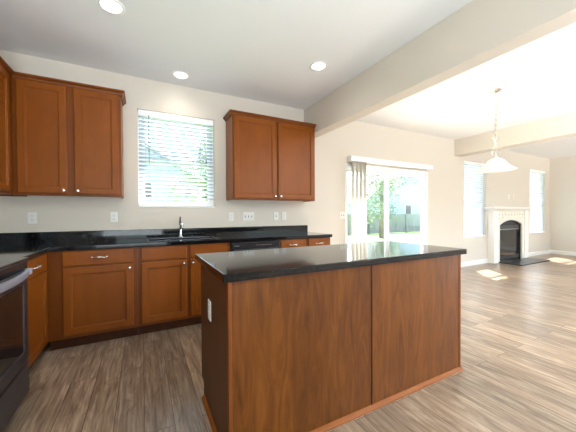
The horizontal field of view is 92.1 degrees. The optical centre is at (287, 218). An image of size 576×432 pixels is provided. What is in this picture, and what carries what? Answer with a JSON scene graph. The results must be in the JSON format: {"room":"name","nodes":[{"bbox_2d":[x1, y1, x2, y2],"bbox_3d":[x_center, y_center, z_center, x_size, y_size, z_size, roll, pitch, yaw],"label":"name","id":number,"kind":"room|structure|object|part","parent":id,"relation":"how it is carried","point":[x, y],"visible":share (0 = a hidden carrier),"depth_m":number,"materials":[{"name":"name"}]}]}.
{"room":"kitchen","nodes":[
{"label":"kitchen","id":0,"kind":"room"},
{"bbox_2d":[0,50,549,261],"bbox_3d":[2.379,-0.290,5.460,12.241,2.775,0.140,-1,1,-28],"label":"wall","id":1,"kind":"structure","parent":0,"point":[355,138],"depth_m":3.96,"materials":[{"name":"beige paint"}]},
{"bbox_2d":[28,212,36,223],"bbox_3d":[-2.560,-0.003,2.780,0.070,0.115,0.009,-1,1,-28],"label":"wall outlet","id":2,"kind":"object","parent":1,"relation":"attached to","point":[32,216],"visible":1,"depth_m":2.78,"materials":[{"name":"white plastic"}]},
{"bbox_2d":[10,71,125,198],"bbox_3d":[-2.139,-0.762,2.796,0.880,1.089,0.354,-1,1,-28],"label":"upper cabinet","id":3,"kind":"object","parent":1,"relation":"attached to","point":[67,136],"visible":1,"depth_m":2.65,"materials":[{"name":"brown wood"}]},
{"bbox_3d":[-2.274,-0.742,2.572,0.361,1.021,0.019,-1,1,-28],"label":"door","id":4,"kind":"part","parent":3,"relation":"part of","materials":[{"name":"brown wood"}]},
{"bbox_3d":[-2.145,-1.283,2.796,0.879,0.046,0.339,-1,1,-28],"label":"crown moulding","id":5,"kind":"part","parent":3,"relation":"part of","materials":[{"name":"brown wood"}]},
{"bbox_3d":[-1.903,-0.747,2.767,0.369,1.021,0.019,-1,1,-28],"label":"door","id":6,"kind":"part","parent":3,"relation":"part of","materials":[{"name":"brown wood"}]},
{"bbox_2d":[110,212,117,221],"bbox_3d":[-1.945,-0.012,3.104,0.070,0.115,0.009,-1,1,-28],"label":"wall outlet","id":7,"kind":"object","parent":1,"relation":"attached to","point":[113,215],"visible":1,"depth_m":3.10,"materials":[{"name":"white plastic"}]},
{"bbox_2d":[0,225,307,243],"bbox_3d":[-1.278,0.176,3.448,3.562,0.102,0.020,-1,1,-28],"label":"backsplash","id":8,"kind":"structure","parent":1,"relation":"attached to","point":[22,237],"depth_m":3.18,"materials":[{"name":"black stone"}]},
{"bbox_2d":[137,111,214,207],"bbox_3d":[-1.377,-0.701,3.476,0.881,1.143,0.145,-1,1,-28],"label":"window","id":9,"kind":"structure","parent":1,"relation":"in","point":[140,201],"depth_m":3.43,"materials":[{"name":"white plastic"}]},
{"bbox_3d":[-1.403,-0.952,3.518,0.809,0.572,0.025,-1,1,-28],"label":"sash","id":10,"kind":"part","parent":9,"relation":"part of","materials":[{"name":"white plastic"}]},
{"bbox_2d":[138,109,213,206],"bbox_3d":[-1.359,-0.709,3.440,0.865,1.119,0.079,-1,1,-28],"label":"blind","id":11,"kind":"object","parent":9,"relation":"attached to","point":[142,113],"visible":0.99,"depth_m":3.43,"materials":[{"name":"white plastic"}]},
{"bbox_3d":[-1.362,-0.161,3.459,0.857,0.022,0.044,-1,1,-28],"label":"rail","id":12,"kind":"part","parent":11,"relation":"part of","materials":[{"name":"white plastic"}]},
{"bbox_3d":[-1.388,-0.434,3.502,0.809,0.536,0.025,-1,1,-28],"label":"sash","id":13,"kind":"part","parent":9,"relation":"part of","materials":[{"name":"white plastic"}]},
{"bbox_3d":[-1.359,-0.138,3.454,0.879,0.015,0.080,-1,1,-28],"label":"sill","id":14,"kind":"part","parent":9,"relation":"part of","materials":[{"name":"white paint"}]},
{"bbox_2d":[228,212,233,220],"bbox_3d":[-0.763,-0.019,3.725,0.070,0.115,0.009,-1,1,-28],"label":"wall outlet","id":15,"kind":"object","parent":1,"relation":"attached to","point":[230,214],"visible":1,"depth_m":3.72,"materials":[{"name":"white plastic"}]},
{"bbox_2d":[243,212,253,220],"bbox_3d":[-0.543,-0.025,3.836,0.162,0.115,0.018,-1,1,-28],"label":"light switch","id":16,"kind":"object","parent":1,"relation":"attached to","point":[247,216],"visible":1,"depth_m":3.84,"materials":[{"name":"white plastic"}]},
{"bbox_2d":[223,109,315,201],"bbox_3d":[-0.208,-0.785,3.811,1.279,1.089,0.354,-1,1,-28],"label":"upper cabinet","id":17,"kind":"object","parent":1,"relation":"attached to","point":[270,158],"visible":1,"depth_m":3.64,"materials":[{"name":"brown wood"}]},
{"bbox_3d":[-0.411,-0.764,3.552,0.576,1.021,0.019,-1,1,-28],"label":"door","id":18,"kind":"part","parent":17,"relation":"part of","materials":[{"name":"brown wood"}]},
{"bbox_3d":[-0.214,-1.306,3.811,1.279,0.046,0.339,-1,1,-28],"label":"crown moulding","id":19,"kind":"part","parent":17,"relation":"part of","materials":[{"name":"brown wood"}]},
{"bbox_3d":[0.120,-0.771,3.831,0.572,1.021,0.019,-1,1,-28],"label":"door","id":20,"kind":"part","parent":17,"relation":"part of","materials":[{"name":"brown wood"}]},
{"bbox_2d":[274,212,277,219],"bbox_3d":[-0.170,-0.031,4.032,0.070,0.115,0.018,-1,1,-28],"label":"light switch","id":21,"kind":"object","parent":1,"relation":"attached to","point":[275,213],"visible":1,"depth_m":4.03,"materials":[{"name":"white plastic"}]},
{"bbox_2d":[282,212,285,219],"bbox_3d":[-0.057,-0.033,4.096,0.070,0.115,0.009,-1,1,-28],"label":"wall outlet","id":22,"kind":"object","parent":1,"relation":"attached to","point":[283,213],"visible":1,"depth_m":4.09,"materials":[{"name":"white plastic"}]},
{"bbox_2d":[340,212,344,218],"bbox_3d":[0.904,-0.049,4.597,0.116,0.115,0.018,-1,1,-28],"label":"light switch","id":23,"kind":"object","parent":1,"relation":"attached to","point":[342,214],"visible":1,"depth_m":4.60,"materials":[{"name":"white plastic"}]},
{"bbox_2d":[345,163,427,244],"bbox_3d":[1.867,0.086,5.176,2.118,2.033,0.169,-1,1,-28],"label":"door","id":24,"kind":"structure","parent":1,"relation":"in","point":[386,171],"depth_m":5.19,"materials":[{"name":"white plastic"}]},
{"bbox_3d":[1.409,0.099,4.973,1.029,1.958,0.035,-1,1,-28],"label":"fixed panel","id":25,"kind":"part","parent":24,"relation":"part of","materials":[{"name":"clear glass"}]},
{"bbox_3d":[2.290,0.089,5.380,1.089,1.958,0.035,-1,1,-28],"label":"sliding panel","id":26,"kind":"part","parent":24,"relation":"part of","materials":[{"name":"clear glass"}]},
{"bbox_3d":[2.764,0.064,5.581,0.025,0.220,0.050,-1,1,-28],"label":"handle","id":27,"kind":"part","parent":24,"relation":"part of","materials":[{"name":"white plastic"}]},
{"bbox_2d":[347,156,432,242],"bbox_3d":[1.936,0.019,5.086,2.080,2.110,0.111,-1,1,-28],"label":"vertical blind","id":28,"kind":"object","parent":1,"relation":"attached to","point":[361,200],"visible":0.68,"depth_m":4.70,"materials":[{"name":"white plastic"}]},
{"bbox_2d":[304,0,575,137],"bbox_3d":[2.061,-1.406,0.964,0.165,0.425,7.500,-1,1,-28],"label":"ceiling beam","id":29,"kind":"structure","parent":1,"relation":"attached to","point":[479,32],"depth_m":2.29,"materials":[{"name":"beige paint"}]},
{"bbox_2d":[464,164,484,237],"bbox_3d":[4.293,-0.430,6.460,0.900,1.740,0.145,-1,1,-28],"label":"window","id":30,"kind":"structure","parent":1,"relation":"in","point":[469,164],"depth_m":6.66,"materials":[{"name":"white plastic"}]},
{"bbox_3d":[4.283,-0.014,6.489,0.828,0.834,0.025,-1,1,-28],"label":"sash","id":31,"kind":"part","parent":30,"relation":"part of","materials":[{"name":"white plastic"}]},
{"bbox_2d":[464,160,484,236],"bbox_3d":[4.307,-0.438,6.432,0.884,1.716,0.062,-1,1,-28],"label":"blind","id":32,"kind":"object","parent":30,"relation":"attached to","point":[469,196],"visible":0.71,"depth_m":6.41,"materials":[{"name":"white plastic"}]},
{"bbox_3d":[4.266,-0.830,6.501,0.828,0.870,0.025,-1,1,-28],"label":"sash","id":33,"kind":"part","parent":30,"relation":"part of","materials":[{"name":"white glass"}]},
{"bbox_3d":[4.274,-0.431,6.496,0.900,1.740,0.064,-1,1,-28],"label":"frame","id":34,"kind":"part","parent":30,"relation":"part of","materials":[{"name":"white plastic"}]},
{"bbox_2d":[461,250,549,266],"bbox_3d":[4.012,1.026,6.243,8.370,0.105,0.016,-1,1,-28],"label":"baseboard","id":35,"kind":"structure","parent":1,"relation":"attached to","point":[481,261],"depth_m":6.55,"materials":[{"name":"white paint"}]},
{"bbox_2d":[454,111,575,156],"bbox_3d":[5.462,-1.489,2.752,0.260,0.340,7.500,-1,1,-28],"label":"ceiling beam","id":36,"kind":"structure","parent":1,"relation":"attached to","point":[561,126],"depth_m":4.96,"materials":[{"name":"beige paint"}]},
{"bbox_2d":[530,172,543,233],"bbox_3d":[7.032,-0.470,7.900,0.950,1.775,0.145,-1,1,-28],"label":"window","id":37,"kind":"structure","parent":1,"relation":"in","point":[534,172],"depth_m":8.12,"materials":[{"name":"white plastic"}]},
{"bbox_2d":[530,169,545,232],"bbox_3d":[7.046,-0.478,7.872,0.934,1.751,0.062,-1,1,-28],"label":"blind","id":38,"kind":"object","parent":37,"relation":"attached to","point":[533,218],"visible":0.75,"depth_m":7.88,"materials":[{"name":"white plastic"}]},
{"bbox_2d":[0,0,575,158],"bbox_3d":[4.150,-1.703,2.060,12.241,0.120,7.780,-1,1,-28],"label":"ceiling","id":39,"kind":"structure","parent":0,"point":[257,50],"depth_m":2.71,"materials":[{"name":"white paint"}]},
{"bbox_2d":[96,0,125,14],"bbox_3d":[-1.345,-1.612,2.114,0.190,0.007,0.190,-1,1,-28],"label":"recessed light","id":40,"kind":"object","parent":39,"relation":"in","point":[112,7],"visible":1,"depth_m":2.12,"materials":[{"name":"white plastic"}]},
{"bbox_2d":[172,71,189,79],"bbox_3d":[-1.219,-1.626,3.163,0.190,0.007,0.190,-1,1,-28],"label":"recessed light","id":41,"kind":"object","parent":39,"relation":"in","point":[177,74],"visible":1,"depth_m":3.16,"materials":[{"name":"white"}]},
{"bbox_2d":[310,61,327,70],"bbox_3d":[0.330,-1.632,2.989,0.190,0.007,0.190,-1,1,-28],"label":"recessed light","id":42,"kind":"object","parent":39,"relation":"in","point":[317,66],"visible":1,"depth_m":2.98,"materials":[{"name":"white plastic"}]},
{"bbox_2d":[475,88,517,172],"bbox_3d":[2.688,-1.138,3.591,0.444,1.035,0.444,-1,1,-28],"label":"pendant lamp","id":43,"kind":"object","parent":39,"relation":"hanging from","point":[496,164],"visible":1,"depth_m":3.57,"materials":[{"name":"white glass"}]},
{"bbox_3d":[2.689,-0.909,3.594,0.068,0.302,0.068,-1,1,-28],"label":"stem","id":44,"kind":"part","parent":43,"relation":"part of","materials":[{"name":"silver metal"}]},
{"bbox_3d":[2.687,-1.336,3.588,0.012,0.586,0.012,0,1,17],"label":"chain","id":45,"kind":"part","parent":43,"relation":"part of","materials":[{"name":"silver metal"}]},
{"bbox_3d":[2.690,-0.695,3.596,0.444,0.150,0.444,-1,1,-28],"label":"lamp shade","id":46,"kind":"part","parent":43,"relation":"part of","materials":[{"name":"white glass"}]},
{"bbox_2d":[3,253,575,431],"bbox_3d":[4.165,1.192,2.097,12.241,0.120,7.780,-1,1,-28],"label":"floor","id":47,"kind":"structure","parent":0,"point":[518,323],"depth_m":2.00,"materials":[{"name":"brown wood"}]},
{"bbox_2d":[0,257,32,431],"bbox_3d":[-1.750,0.622,1.312,0.711,1.100,0.756,-1,1,-28],"label":"range","id":48,"kind":"object","parent":47,"relation":"on","point":[14,272],"visible":1,"depth_m":1.57,"materials":[{"name":"black metal"}]},
{"bbox_3d":[-1.511,0.299,1.434,0.043,0.057,0.752,-1,1,-28],"label":"panel","id":49,"kind":"part","parent":48,"relation":"part of","materials":[{"name":"silver metal"}]},
{"bbox_3d":[-1.507,1.013,1.444,0.045,0.192,0.748,-1,1,-28],"label":"storage drawer","id":50,"kind":"part","parent":48,"relation":"part of","materials":[{"name":"black metal"}]},
{"bbox_3d":[-1.509,0.619,1.439,0.045,0.576,0.748,-1,1,-28],"label":"oven door","id":51,"kind":"part","parent":48,"relation":"part of","materials":[{"name":"silver metal"}]},
{"bbox_2d":[0,257,28,269],"bbox_3d":[-1.776,0.263,1.294,0.657,0.018,0.756,-1,1,-28],"label":"cooktop","id":52,"kind":"object","parent":48,"relation":"in","point":[5,263],"depth_m":1.61,"materials":[{"name":"grey"}]},
{"bbox_3d":[-1.465,0.339,1.459,0.062,0.044,0.710,-1,1,-28],"label":"oven handle","id":53,"kind":"part","parent":48,"relation":"part of","materials":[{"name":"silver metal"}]},
{"bbox_2d":[27,253,47,368],"bbox_3d":[-2.132,0.729,1.935,0.665,0.875,0.693,-1,1,-28],"label":"base cabinet","id":54,"kind":"object","parent":47,"relation":"on","point":[37,281],"visible":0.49,"depth_m":2.11,"materials":[{"name":"brown wood"}]},
{"bbox_3d":[-1.872,0.361,2.041,0.019,0.132,0.585,-1,1,-28],"label":"drawer","id":55,"kind":"part","parent":54,"relation":"part of","materials":[{"name":"brown wood"}]},
{"bbox_2d":[47,247,137,350],"bbox_3d":[-1.880,0.716,2.771,0.678,0.875,0.665,-1,1,-28],"label":"base cabinet","id":56,"kind":"object","parent":47,"relation":"on","point":[92,295],"visible":0.94,"depth_m":2.51,"materials":[{"name":"brown wood"}]},
{"bbox_3d":[-1.719,0.354,2.531,0.537,0.132,0.019,-1,1,-28],"label":"drawer","id":57,"kind":"part","parent":56,"relation":"part of","materials":[{"name":"brown wood"}]},
{"bbox_3d":[-1.717,0.731,2.535,0.537,0.594,0.019,-1,1,-28],"label":"door","id":58,"kind":"part","parent":56,"relation":"part of","materials":[{"name":"brown wood"}]},
{"bbox_2d":[137,242,229,334],"bbox_3d":[-1.179,0.708,3.143,0.908,0.875,0.658,-1,1,-28],"label":"base cabinet","id":59,"kind":"object","parent":47,"relation":"on","point":[169,277],"visible":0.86,"depth_m":2.81,"materials":[{"name":"brown wood"}]},
{"bbox_3d":[-1.237,0.348,2.784,0.421,0.132,0.019,-1,1,-28],"label":"false drawer","id":60,"kind":"part","parent":59,"relation":"part of","materials":[{"name":"brown wood"}]},
{"bbox_3d":[-1.235,0.725,2.789,0.421,0.594,0.019,-1,1,-28],"label":"door","id":61,"kind":"part","parent":59,"relation":"part of","materials":[{"name":"brown wood"}]},
{"bbox_2d":[0,225,331,260],"bbox_3d":[-0.989,0.201,2.877,3.582,0.140,1.300,-1,1,-28],"label":"countertop","id":62,"kind":"structure","parent":59,"relation":"on","point":[32,245],"depth_m":2.99,"materials":[{"name":"black stone"}]},
{"bbox_2d":[178,217,183,236],"bbox_3d":[-1.263,0.105,3.291,0.060,0.246,0.226,-1,1,-28],"label":"faucet","id":63,"kind":"object","parent":62,"relation":"on","point":[181,225],"visible":0.98,"depth_m":3.35,"materials":[{"name":"silver metal"}]},
{"bbox_2d":[147,236,216,240],"bbox_3d":[-1.198,0.337,3.172,0.765,0.217,0.354,-1,1,-28],"label":"sink","id":64,"kind":"object","parent":62,"relation":"in","point":[198,236],"visible":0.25,"depth_m":3.26,"materials":[{"name":"black metal"}]},
{"bbox_3d":[-0.843,0.721,2.995,0.395,0.594,0.019,-1,1,-28],"label":"door","id":65,"kind":"part","parent":59,"relation":"part of","materials":[{"name":"brown wood"}]},
{"bbox_3d":[-0.845,0.344,2.990,0.395,0.132,0.019,-1,1,-28],"label":"false drawer","id":66,"kind":"part","parent":59,"relation":"part of","materials":[{"name":"brown wood"}]},
{"bbox_2d":[230,240,279,251],"bbox_3d":[-0.506,0.704,3.499,0.601,0.868,0.642,-1,1,-28],"label":"dishwasher","id":67,"kind":"object","parent":47,"relation":"on","point":[267,244],"visible":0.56,"depth_m":3.21,"materials":[{"name":"black plastic"}]},
{"bbox_3d":[-0.361,0.358,3.215,0.545,0.015,0.011,-1,1,-28],"label":"handle","id":68,"kind":"part","parent":67,"relation":"part of","materials":[{"name":"silver metal"}]},
{"bbox_2d":[279,237,329,247],"bbox_3d":[0.107,0.693,3.815,0.765,0.875,0.665,-1,1,-28],"label":"base cabinet","id":69,"kind":"object","parent":47,"relation":"on","point":[287,243],"visible":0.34,"depth_m":3.53,"materials":[{"name":"brown wood"}]},
{"bbox_3d":[0.069,0.333,3.470,0.356,0.132,0.019,-1,1,-28],"label":"drawer","id":70,"kind":"part","parent":69,"relation":"part of","materials":[{"name":"brown wood"}]},
{"bbox_3d":[0.412,0.329,3.651,0.340,0.132,0.019,-1,1,-28],"label":"drawer","id":71,"kind":"part","parent":69,"relation":"part of","materials":[{"name":"brown wood"}]},
{"bbox_2d":[201,255,462,431],"bbox_3d":[0.348,0.714,1.992,1.801,0.876,0.737,-1,1,-28],"label":"kitchen island","id":72,"kind":"object","parent":47,"relation":"on","point":[323,351],"visible":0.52,"depth_m":1.55,"materials":[{"name":"brown wood"}]},
{"bbox_2d":[208,299,210,321],"bbox_3d":[-0.458,0.534,1.614,0.009,0.115,0.070,-1,1,-28],"label":"wall outlet","id":73,"kind":"object","parent":72,"relation":"attached to","point":[209,301],"visible":1,"depth_m":1.60,"materials":[{"name":"white plastic"}]},
{"bbox_3d":[-0.411,1.149,1.528,0.017,0.026,0.577,-1,1,-28],"label":"shoe moulding","id":74,"kind":"part","parent":72,"relation":"part of","materials":[{"name":"brown wood"}]},
{"bbox_3d":[-0.422,0.724,1.581,0.020,0.876,0.647,-1,1,-28],"label":"panel","id":75,"kind":"part","parent":72,"relation":"part of","materials":[{"name":"brown wood"}]},
{"bbox_3d":[0.118,0.721,1.487,0.859,0.874,0.020,-1,1,-28],"label":"panel","id":76,"kind":"part","parent":72,"relation":"part of","materials":[{"name":"brown wood"}]},
{"bbox_2d":[195,241,466,282],"bbox_3d":[0.356,0.256,1.988,1.839,0.038,0.750,-1,1,-28],"label":"island countertop","id":77,"kind":"structure","parent":72,"relation":"on","point":[234,266],"depth_m":1.71,"materials":[{"name":"black stone"}]},
{"bbox_3d":[0.518,1.143,1.679,1.801,0.026,0.018,-1,1,-28],"label":"shoe moulding","id":78,"kind":"part","parent":72,"relation":"part of","materials":[{"name":"brown wood"}]},
{"bbox_3d":[0.892,0.712,1.894,0.876,0.874,0.020,-1,1,-28],"label":"panel","id":79,"kind":"part","parent":72,"relation":"part of","materials":[{"name":"brown wood"}]},
{"bbox_2d":[484,207,533,263],"bbox_3d":[5.448,0.393,7.117,1.940,1.335,0.625,-1,1,-28],"label":"fireplace","id":80,"kind":"object","parent":47,"relation":"on","point":[508,227],"visible":0.96,"depth_m":6.94,"materials":[{"name":"white paint"}]},
{"bbox_2d":[484,207,533,210],"bbox_3d":[5.542,-0.230,6.925,1.940,0.085,0.209,-1,1,-28],"label":"mantel shelf","id":81,"kind":"object","parent":80,"relation":"attached to","point":[487,208],"depth_m":6.75,"materials":[{"name":"white paint"}]},
{"bbox_3d":[5.546,0.596,7.000,0.980,0.670,0.004,-1,1,-28],"label":"glass","id":82,"kind":"part","parent":80,"relation":"part of","materials":[{"name":"black glass"}]},
{"bbox_3d":[5.554,0.552,6.985,1.079,1.019,0.050,-1,1,-28],"label":"firebox frame","id":83,"kind":"part","parent":80,"relation":"part of","materials":[{"name":"black metal"}]},
{"bbox_2d":[499,258,549,265],"bbox_3d":[5.765,1.052,6.756,1.430,0.021,0.459,-1,1,-28],"label":"hearth slab","id":84,"kind":"object","parent":47,"relation":"on","point":[524,261],"visible":1,"depth_m":6.68,"materials":[{"name":"stone"}]},
{"bbox_2d":[464,165,478,233],"bbox_3d":[5.373,-0.014,7.488,1.480,3.340,0.660,-1,1,-28],"label":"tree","id":85,"kind":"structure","parent":0,"point":[464,165],"depth_m":7.10,"materials":[{"name":"white"}]},
{"bbox_2d":[549,155,575,251],"bbox_3d":[9.512,-0.319,4.894,0.140,2.775,7.500,-1,1,-28],"label":"wall","id":86,"kind":"structure","parent":0,"point":[562,217],"depth_m":7.92,"materials":[{"name":"beige paint"}]},
{"bbox_2d":[550,250,575,255],"bbox_3d":[9.454,1.016,4.868,0.016,0.105,7.484,-1,1,-28],"label":"baseboard","id":87,"kind":"structure","parent":86,"relation":"attached to","point":[551,251],"depth_m":7.91,"materials":[{"name":"white paint"}]},
{"bbox_3d":[-1.198,-0.192,-0.737,0.140,2.775,7.500,-1,1,-28],"label":"wall","id":88,"kind":"structure","parent":0,"visible":0},
{"bbox_2d":[0,56,23,196],"bbox_3d":[-2.411,-0.751,2.096,0.354,1.089,1.338,-1,1,-28],"label":"upper cabinet","id":89,"kind":"object","parent":88,"relation":"attached to","point":[6,71],"visible":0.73,"depth_m":2.36,"materials":[{"name":"brown wood"}]},
{"bbox_3d":[-2.326,-0.737,2.226,0.019,1.021,0.435,-1,1,-28],"label":"door","id":90,"kind":"part","parent":89,"relation":"part of","materials":[{"name":"brown wood"}]},
{"bbox_3d":[-2.350,-1.271,1.951,0.339,0.046,1.033,-1,1,-28],"label":"crown moulding","id":91,"kind":"part","parent":89,"relation":"part of","materials":[{"name":"brown wood"}]},
{"label":"outside","id":92,"kind":"structure","parent":0,"visible":0},
{"bbox_2d":[348,220,538,243],"bbox_3d":[-9.394,1.266,50.130,150.000,0.130,89.859,-1,1,-28],"label":"ground","id":93,"kind":"structure","parent":92,"point":[406,237],"depth_m":21.26,"materials":[{"name":"white concrete"}]},
{"bbox_2d":[141,143,198,201],"bbox_3d":[-15.121,-2.768,24.399,13.000,8.660,10.800,-1,1,-28],"label":"house","id":94,"kind":"structure","parent":93,"relation":"on","point":[146,200],"depth_m":21.48,"materials":[{"name":"white"}]},
{"bbox_3d":[-10.854,-2.135,20.940,1.040,1.240,0.005,-1,1,-28],"label":"pane","id":95,"kind":"part","parent":94,"relation":"part of","materials":[{"name":"glass"}]},
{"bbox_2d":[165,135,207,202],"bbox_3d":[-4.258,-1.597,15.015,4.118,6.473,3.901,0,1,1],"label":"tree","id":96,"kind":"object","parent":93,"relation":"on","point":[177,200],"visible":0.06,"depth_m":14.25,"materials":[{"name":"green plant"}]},
{"bbox_2d":[347,173,418,237],"bbox_3d":[7.021,-1.680,20.708,4.778,6.373,4.719,-1,1,-28],"label":"tree","id":97,"kind":"object","parent":93,"relation":"on","point":[392,181],"visible":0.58,"depth_m":20.66,"materials":[{"name":"green plant"}]},
{"bbox_2d":[347,173,419,213],"bbox_3d":[14.504,-3.435,41.102,19.000,9.260,10.800,-1,1,-28],"label":"house","id":98,"kind":"structure","parent":93,"relation":"on","point":[410,204],"depth_m":35.88,"materials":[{"name":"white"}]},
{"bbox_3d":[15.594,-1.065,35.989,1.040,1.240,0.005,-1,1,-28],"label":"pane","id":99,"kind":"part","parent":98,"relation":"part of","materials":[{"name":"glass"}]},
{"bbox_2d":[347,213,419,234],"bbox_3d":[4.672,0.542,23.509,54.138,1.860,0.161,-1,1,-28],"label":"fence","id":100,"kind":"object","parent":93,"relation":"on","point":[405,222],"visible":0.16,"depth_m":26.52,"materials":[{"name":"grey wood"}]},
{"bbox_3d":[5.156,0.537,23.729,0.100,1.860,0.100,-1,1,-28],"label":"post","id":101,"kind":"part","parent":100,"relation":"part of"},
{"bbox_3d":[11.529,0.461,27.079,0.100,1.860,0.100,-1,1,-28],"label":"post","id":102,"kind":"part","parent":100,"relation":"part of","materials":[{"name":"grey wood"}]}
]}

